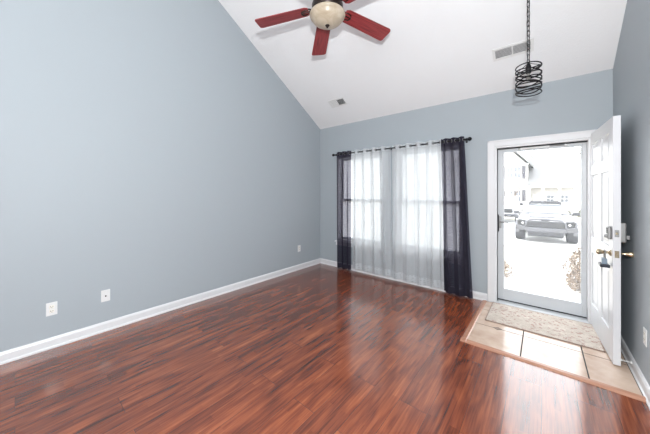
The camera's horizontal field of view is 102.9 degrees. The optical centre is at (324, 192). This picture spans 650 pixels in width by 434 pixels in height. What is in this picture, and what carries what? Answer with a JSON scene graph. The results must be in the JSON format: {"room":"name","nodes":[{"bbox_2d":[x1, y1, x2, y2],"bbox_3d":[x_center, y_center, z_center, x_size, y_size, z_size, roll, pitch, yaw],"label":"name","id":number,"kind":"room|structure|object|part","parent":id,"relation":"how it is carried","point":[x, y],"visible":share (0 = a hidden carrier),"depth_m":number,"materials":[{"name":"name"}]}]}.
{"room":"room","nodes":[
{"label":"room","id":0,"kind":"room"},
{"bbox_2d":[0,0,319,351],"bbox_3d":[-2.887,-1.318,1.969,0.160,5.437,8.838,0,0,40],"label":"wall","id":1,"kind":"structure","parent":0,"point":[151,155],"depth_m":2.83,"materials":[{"name":"grey paint"}]},
{"bbox_2d":[46,301,56,316],"bbox_3d":[-2.467,1.048,2.340,0.009,0.117,0.072,0,0,40],"label":"wall outlet","id":2,"kind":"object","parent":1,"relation":"attached to","point":[51,308],"visible":1,"depth_m":2.34,"materials":[{"name":"white plastic"}]},
{"bbox_2d":[101,289,109,301],"bbox_3d":[-2.223,1.043,2.627,0.014,0.117,0.072,0,0,40],"label":"cable plate","id":3,"kind":"object","parent":1,"relation":"attached to","point":[105,294],"visible":1,"depth_m":2.63,"materials":[{"name":"white plastic"}]},
{"bbox_2d":[0,258,320,364],"bbox_3d":[-2.817,1.352,1.910,0.024,0.096,8.518,0,0,40],"label":"baseboard","id":4,"kind":"structure","parent":1,"relation":"attached to","point":[7,356],"depth_m":2.76,"materials":[{"name":"white wood"}]},
{"bbox_2d":[0,263,649,433],"bbox_3d":[-1.308,1.460,0.649,4.277,0.120,8.838,0,0,40],"label":"floor","id":5,"kind":"structure","parent":0,"point":[320,348],"depth_m":1.95,"materials":[{"name":"laminate"}]},
{"bbox_2d":[468,301,642,395],"bbox_3d":[2.127,1.393,2.546,1.089,0.013,1.145,0,0,40],"label":"floor tile","id":6,"kind":"structure","parent":5,"relation":"on","point":[589,363],"depth_m":2.24,"materials":[{"name":"beige tile"}]},
{"bbox_2d":[485,302,604,352],"bbox_3d":[2.278,1.383,2.764,0.898,0.010,0.592,0,0,40],"label":"doormat","id":7,"kind":"object","parent":6,"relation":"on","point":[578,333],"visible":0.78,"depth_m":2.70,"materials":[{"name":"brown fabric"}]},
{"bbox_2d":[218,0,626,128],"bbox_3d":[-1.196,-2.564,0.783,4.277,3.245,9.188,0,0,40],"label":"ceiling","id":8,"kind":"structure","parent":0,"point":[434,52],"depth_m":3.18,"materials":[{"name":"white paint"}]},
{"bbox_2d":[255,0,389,55],"bbox_3d":[0.037,-2.080,2.466,1.369,0.984,1.393,0,0,40],"label":"ceiling fan","id":9,"kind":"object","parent":8,"relation":"hanging from","point":[327,15],"visible":1,"depth_m":2.57,"materials":[{"name":"red wood"}]},
{"bbox_3d":[-0.419,-1.738,2.576,0.535,0.007,0.176,-7,8,10],"label":"blade","id":10,"kind":"part","parent":9,"relation":"part of","materials":[{"name":"red wood"}]},
{"bbox_3d":[-0.040,-1.738,2.944,0.176,0.007,0.535,-9,-6,-9],"label":"blade","id":11,"kind":"part","parent":9,"relation":"part of","materials":[{"name":"brown wood"}]},
{"bbox_3d":[0.023,-1.669,2.499,0.344,0.111,0.344,0,0,40],"label":"lamp shade","id":12,"kind":"part","parent":9,"relation":"part of","materials":[{"name":"white glass"}]},
{"bbox_3d":[0.426,-1.738,2.697,0.535,0.007,0.176,8,-12,-26],"label":"blade","id":13,"kind":"part","parent":9,"relation":"part of","materials":[{"name":"brown wood"}]},
{"bbox_2d":[328,97,347,107],"bbox_3d":[0.213,-1.528,4.395,0.330,0.090,0.134,0,0,40],"label":"ceiling vent","id":14,"kind":"object","parent":8,"relation":"in","point":[341,101],"visible":1,"depth_m":4.39,"materials":[{"name":"white metal"}]},
{"bbox_2d":[492,38,533,61],"bbox_3d":[2.040,-1.551,2.822,0.360,0.087,0.130,0,0,40],"label":"ceiling vent","id":15,"kind":"object","parent":8,"relation":"in","point":[518,48],"visible":1,"depth_m":2.82,"materials":[{"name":"white metal"}]},
{"bbox_2d":[515,0,541,96],"bbox_3d":[1.840,-1.401,2.346,0.196,1.018,0.196,0,0,40],"label":"pendant lamp","id":16,"kind":"object","parent":8,"relation":"hanging from","point":[528,70],"visible":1,"depth_m":2.34,"materials":[{"name":"black metal"}]},
{"bbox_2d":[525,63,530,73],"bbox_3d":[1.841,-1.130,2.345,0.042,0.100,0.041,0,0,40],"label":"socket","id":17,"kind":"object","parent":16,"relation":"attached to","point":[528,64],"depth_m":2.33,"materials":[{"name":"black metal"}]},
{"bbox_3d":[1.840,-1.021,2.346,0.196,0.258,0.196,0,0,40],"label":"lamp shade","id":18,"kind":"part","parent":16,"relation":"part of","materials":[{"name":"black metal"}]},
{"bbox_3d":[1.841,-1.487,2.345,0.022,0.679,0.022,0,0,45],"label":"chain","id":19,"kind":"part","parent":16,"relation":"part of","materials":[{"name":"black metal"}]},
{"bbox_2d":[320,69,612,292],"bbox_3d":[1.475,0.066,3.978,3.957,2.669,0.160,0,0,40],"label":"wall","id":20,"kind":"structure","parent":0,"point":[582,102],"depth_m":3.43,"materials":[{"name":"grey paint"}]},
{"bbox_2d":[335,159,353,246],"bbox_3d":[0.639,0.155,4.647,1.030,1.660,0.205,0,0,40],"label":"window","id":21,"kind":"structure","parent":20,"relation":"in","point":[351,159],"depth_m":4.82,"materials":[{"name":"white"}]},
{"bbox_3d":[0.685,-0.249,4.702,0.850,0.731,0.004,0,0,40],"label":"pane","id":22,"kind":"part","parent":21,"relation":"part of","materials":[{"name":"clear glass"}]},
{"bbox_3d":[0.666,0.490,4.679,0.850,0.680,0.004,0,0,40],"label":"pane","id":23,"kind":"part","parent":21,"relation":"part of","materials":[{"name":"clear glass"}]},
{"bbox_2d":[332,137,471,155],"bbox_3d":[1.047,-0.708,4.161,2.330,0.065,0.108,0,0,40],"label":"curtain rod","id":24,"kind":"object","parent":20,"relation":"attached to","point":[468,138],"visible":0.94,"depth_m":3.79,"materials":[{"name":"black metal"}]},
{"bbox_2d":[337,151,350,269],"bbox_3d":[0.335,0.318,4.722,0.337,2.139,0.082,0,0,40],"label":"curtain","id":25,"kind":"object","parent":24,"relation":"hanging from","point":[344,160],"visible":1,"depth_m":4.70,"materials":[{"name":"black fabric"}]},
{"bbox_2d":[351,145,392,276],"bbox_3d":[0.769,0.297,4.358,0.795,2.099,0.084,0,0,40],"label":"sheer curtain","id":26,"kind":"object","parent":24,"relation":"hanging from","point":[371,170],"visible":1,"depth_m":4.32,"materials":[{"name":"white fabric"}]},
{"bbox_2d":[392,139,443,288],"bbox_3d":[1.356,0.303,3.866,0.797,2.110,0.085,0,0,40],"label":"sheer curtain","id":27,"kind":"object","parent":24,"relation":"hanging from","point":[417,222],"visible":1,"depth_m":3.82,"materials":[{"name":"white fabric"}]},
{"bbox_2d":[441,136,472,297],"bbox_3d":[1.781,0.319,3.514,0.401,2.141,0.086,0,0,40],"label":"curtain","id":28,"kind":"object","parent":24,"relation":"hanging from","point":[456,238],"visible":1,"depth_m":3.51,"materials":[{"name":"black fabric"}]},
{"bbox_2d":[320,258,486,300],"bbox_3d":[1.004,1.352,4.252,2.834,0.096,0.024,0,0,40],"label":"baseboard","id":29,"kind":"structure","parent":20,"relation":"attached to","point":[476,295],"depth_m":4.11,"materials":[{"name":"white wood"}]},
{"bbox_2d":[460,300,486,341],"bbox_3d":[1.678,1.391,2.890,0.052,0.017,1.188,0,0,40],"label":"trim","id":30,"kind":"structure","parent":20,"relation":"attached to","point":[467,332],"depth_m":2.79,"materials":[{"name":"brown wood"}]},
{"bbox_2d":[487,129,596,322],"bbox_3d":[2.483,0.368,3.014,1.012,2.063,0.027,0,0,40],"label":"trim","id":31,"kind":"structure","parent":20,"relation":"attached to","point":[491,145],"depth_m":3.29,"materials":[{"name":"white wood"}]},
{"bbox_2d":[498,142,586,318],"bbox_3d":[2.553,0.406,3.098,0.816,1.943,0.082,0,0,40],"label":"door","id":32,"kind":"structure","parent":20,"relation":"in","point":[568,307],"depth_m":3.05,"materials":[{"name":"grey"}]},
{"bbox_2d":[496,299,590,323],"bbox_3d":[2.546,1.419,3.089,0.856,0.082,0.230,0,0,40],"label":"trim","id":33,"kind":"structure","parent":20,"relation":"attached to","point":[580,319],"depth_m":3.01,"materials":[{"name":"grey"}]},
{"bbox_2d":[591,115,633,365],"bbox_3d":[2.606,0.381,2.432,0.217,1.995,0.918,0,0,37],"label":"door","id":34,"kind":"structure","parent":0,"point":[608,232],"depth_m":2.23,"materials":[{"name":"white wood"}]},
{"bbox_3d":[2.722,-0.395,2.585,0.038,0.215,0.280,0,0,37],"label":"panel","id":35,"kind":"part","parent":34,"relation":"part of","materials":[{"name":"white wood"}]},
{"bbox_3d":[2.722,0.133,2.585,0.038,0.630,0.280,0,0,37],"label":"panel","id":36,"kind":"part","parent":34,"relation":"part of","materials":[{"name":"white wood"}]},
{"bbox_3d":[2.722,0.883,2.585,0.038,0.530,0.280,0,0,37],"label":"panel","id":37,"kind":"part","parent":34,"relation":"part of","materials":[{"name":"white wood"}]},
{"bbox_3d":[2.314,0.493,2.166,0.072,0.047,0.047,0,0,37],"label":"knob","id":38,"kind":"part","parent":34,"relation":"part of","materials":[{"name":"gold metal"}]},
{"bbox_2d":[598,249,609,267],"bbox_3d":[2.323,0.541,2.160,0.058,0.140,0.112,0,0,40],"label":"lockbox","id":39,"kind":"object","parent":34,"relation":"hanging from","point":[603,263],"visible":0.98,"depth_m":2.14,"materials":[{"name":"grey metal"}]},
{"bbox_3d":[2.487,-0.395,2.274,0.038,0.215,0.280,0,0,37],"label":"panel","id":40,"kind":"part","parent":34,"relation":"part of","materials":[{"name":"white wood"}]},
{"bbox_3d":[2.487,0.133,2.274,0.038,0.630,0.280,0,0,37],"label":"panel","id":41,"kind":"part","parent":34,"relation":"part of","materials":[{"name":"white wood"}]},
{"bbox_3d":[2.487,0.883,2.274,0.038,0.530,0.280,0,0,37],"label":"panel","id":42,"kind":"part","parent":34,"relation":"part of","materials":[{"name":"white wood"}]},
{"bbox_3d":[2.429,0.493,2.079,0.072,0.047,0.047,0,0,37],"label":"knob","id":43,"kind":"part","parent":34,"relation":"part of","materials":[{"name":"gold metal"}]},
{"bbox_2d":[613,0,649,385],"bbox_3d":[0.272,-1.318,-0.671,0.160,5.437,8.838,0,0,40],"label":"wall","id":44,"kind":"structure","parent":0,"point":[631,68],"depth_m":2.01,"materials":[{"name":"grey paint"}]},
{"bbox_2d":[460,337,645,402],"bbox_3d":[1.728,1.391,2.106,1.135,0.017,0.052,0,0,40],"label":"trim","id":45,"kind":"structure","parent":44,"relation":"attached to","point":[541,365],"depth_m":2.00,"materials":[{"name":"brown wood"}]},
{"bbox_2d":[621,336,649,408],"bbox_3d":[0.201,1.352,-0.613,0.024,0.096,8.518,0,0,40],"label":"baseboard","id":46,"kind":"structure","parent":44,"relation":"attached to","point":[638,375],"depth_m":1.94,"materials":[{"name":"white wood"}]},
{"bbox_2d":[643,327,646,346],"bbox_3d":[2.240,1.008,1.816,0.009,0.117,0.072,0,0,40],"label":"wall outlet","id":47,"kind":"object","parent":44,"relation":"attached to","point":[644,329],"visible":1,"depth_m":1.80,"materials":[{"name":"white plastic"}]},
{"label":"outside","id":48,"kind":"structure","parent":0,"visible":0},
{"bbox_2d":[504,230,580,252],"bbox_3d":[10.099,2.073,10.522,14.000,0.291,5.900,0,0,40],"label":"driveway","id":49,"kind":"structure","parent":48,"point":[549,243],"depth_m":10.47,"materials":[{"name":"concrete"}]},
{"bbox_2d":[514,201,579,243],"bbox_3d":[10.208,1.224,12.047,2.220,1.635,4.780,0,0,40],"label":"suv","id":50,"kind":"object","parent":49,"relation":"on","point":[538,218],"visible":1,"depth_m":10.55,"materials":[{"name":"grey paint"}]},
{"bbox_3d":[8.865,1.684,10.442,1.100,0.237,0.506,0,0,40],"label":"skid plate","id":51,"kind":"part","parent":50,"relation":"part of","materials":[{"name":"grey plastic"}]},
{"bbox_2d":[528,213,562,218],"bbox_3d":[9.230,0.969,10.877,1.223,0.152,1.070,0,0,40],"label":"hood","id":52,"kind":"object","parent":50,"relation":"attached to","point":[530,215],"depth_m":10.77,"materials":[{"name":"grey paint"}]},
{"bbox_2d":[524,218,567,229],"bbox_3d":[8.721,1.210,10.269,1.310,0.398,0.115,0,0,40],"label":"grille","id":53,"kind":"object","parent":50,"relation":"attached to","point":[529,223],"depth_m":10.25,"materials":[{"name":"grey metal"}]},
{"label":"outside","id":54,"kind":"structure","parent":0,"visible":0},
{"bbox_2d":[504,204,580,270],"bbox_3d":[31.113,2.010,25.526,105.000,0.880,70.922,0,0,40],"label":"lawn","id":55,"kind":"structure","parent":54,"point":[510,253],"depth_m":8.47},
{"bbox_2d":[504,259,518,277],"bbox_3d":[3.427,1.475,5.069,0.609,0.388,0.614,0,0,40],"label":"dry bush","id":56,"kind":"object","parent":55,"relation":"on","point":[507,266],"visible":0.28,"depth_m":4.94,"materials":[{"name":"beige plant"}]},
{"bbox_2d":[504,184,523,196],"bbox_3d":[19.221,0.622,26.167,1.996,3.334,1.233,0,0,-11],"label":"bare tree","id":57,"kind":"object","parent":55,"relation":"on","point":[509,188],"visible":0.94,"depth_m":26.26,"materials":[{"name":"brown plant"}]},
{"bbox_2d":[504,152,578,215],"bbox_3d":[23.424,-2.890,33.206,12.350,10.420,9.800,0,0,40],"label":"house","id":58,"kind":"structure","parent":55,"relation":"on","point":[545,177],"depth_m":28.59,"materials":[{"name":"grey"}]},
{"bbox_3d":[21.073,-2.300,29.482,0.480,1.200,0.030,0,0,40],"label":"pane","id":59,"kind":"part","parent":58,"relation":"part of","materials":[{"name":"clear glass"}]},
{"bbox_3d":[21.580,-2.300,29.058,0.480,1.200,0.030,0,0,40],"label":"pane","id":60,"kind":"part","parent":58,"relation":"part of","materials":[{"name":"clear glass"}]},
{"bbox_3d":[21.641,0.350,29.007,0.440,1.200,0.030,0,0,40],"label":"pane","id":61,"kind":"part","parent":58,"relation":"part of","materials":[{"name":"clear glass"}]},
{"bbox_2d":[522,190,524,200],"bbox_3d":[22.026,0.280,28.718,0.280,1.240,0.080,0,0,40],"label":"shutter","id":62,"kind":"object","parent":58,"relation":"hanging from","point":[523,191],"depth_m":28.70,"materials":[{"name":"grey stone"}]},
{"bbox_2d":[522,166,524,178],"bbox_3d":[22.026,-2.275,28.718,0.280,1.370,0.080,0,0,40],"label":"shutter","id":63,"kind":"object","parent":58,"relation":"hanging from","point":[523,167],"depth_m":28.70,"materials":[{"name":"grey stone"}]},
{"bbox_3d":[23.276,1.160,28.585,0.550,1.920,0.080,0,0,40],"label":"door","id":64,"kind":"part","parent":58,"relation":"part of","materials":[{"name":"white"}]},
{"bbox_3d":[24.169,0.620,27.806,0.580,0.720,0.030,0,0,40],"label":"pane","id":65,"kind":"part","parent":58,"relation":"part of","materials":[{"name":"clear glass"}]},
{"bbox_3d":[25.036,0.620,27.081,0.580,0.720,0.030,0,0,40],"label":"pane","id":66,"kind":"part","parent":58,"relation":"part of","materials":[{"name":"clear glass"}]},
{"bbox_2d":[504,283,580,302],"bbox_3d":[3.017,1.607,3.570,1.550,0.185,1.152,0,0,40],"label":"porch slab","id":67,"kind":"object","parent":55,"relation":"on","point":[508,286],"depth_m":3.90,"materials":[{"name":"concrete"}]},
{"bbox_2d":[561,243,580,293],"bbox_3d":[4.376,1.232,4.195,0.855,0.860,0.861,0,0,40],"label":"dry bush","id":68,"kind":"object","parent":55,"relation":"on","point":[573,278],"visible":0.3,"depth_m":4.26,"materials":[{"name":"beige plant"}]},
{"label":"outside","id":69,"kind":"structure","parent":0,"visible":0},
{"bbox_2d":[504,220,580,235],"bbox_3d":[19.544,2.196,11.685,105.000,0.254,8.000,0,0,40],"label":"street","id":70,"kind":"structure","parent":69,"point":[510,225],"depth_m":16.48,"materials":[{"name":"grey asphalt"}]},
{"bbox_2d":[504,196,522,220],"bbox_3d":[14.404,1.216,20.661,2.300,1.844,5.420,0,0,40],"label":"pickup truck","id":71,"kind":"object","parent":70,"relation":"on","point":[511,203],"visible":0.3,"depth_m":19.12,"materials":[{"name":"grey paint"}]},
{"bbox_2d":[504,209,511,212],"bbox_3d":[12.743,1.274,18.674,1.240,0.280,0.060,0,0,40],"label":"grille","id":72,"kind":"object","parent":71,"relation":"attached to","point":[505,210],"depth_m":18.42,"materials":[{"name":"black metal"}]},
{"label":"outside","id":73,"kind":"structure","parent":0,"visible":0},
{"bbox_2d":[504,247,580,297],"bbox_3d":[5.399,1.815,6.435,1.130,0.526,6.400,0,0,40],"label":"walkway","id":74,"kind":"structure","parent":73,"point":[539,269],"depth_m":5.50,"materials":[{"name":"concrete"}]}
]}

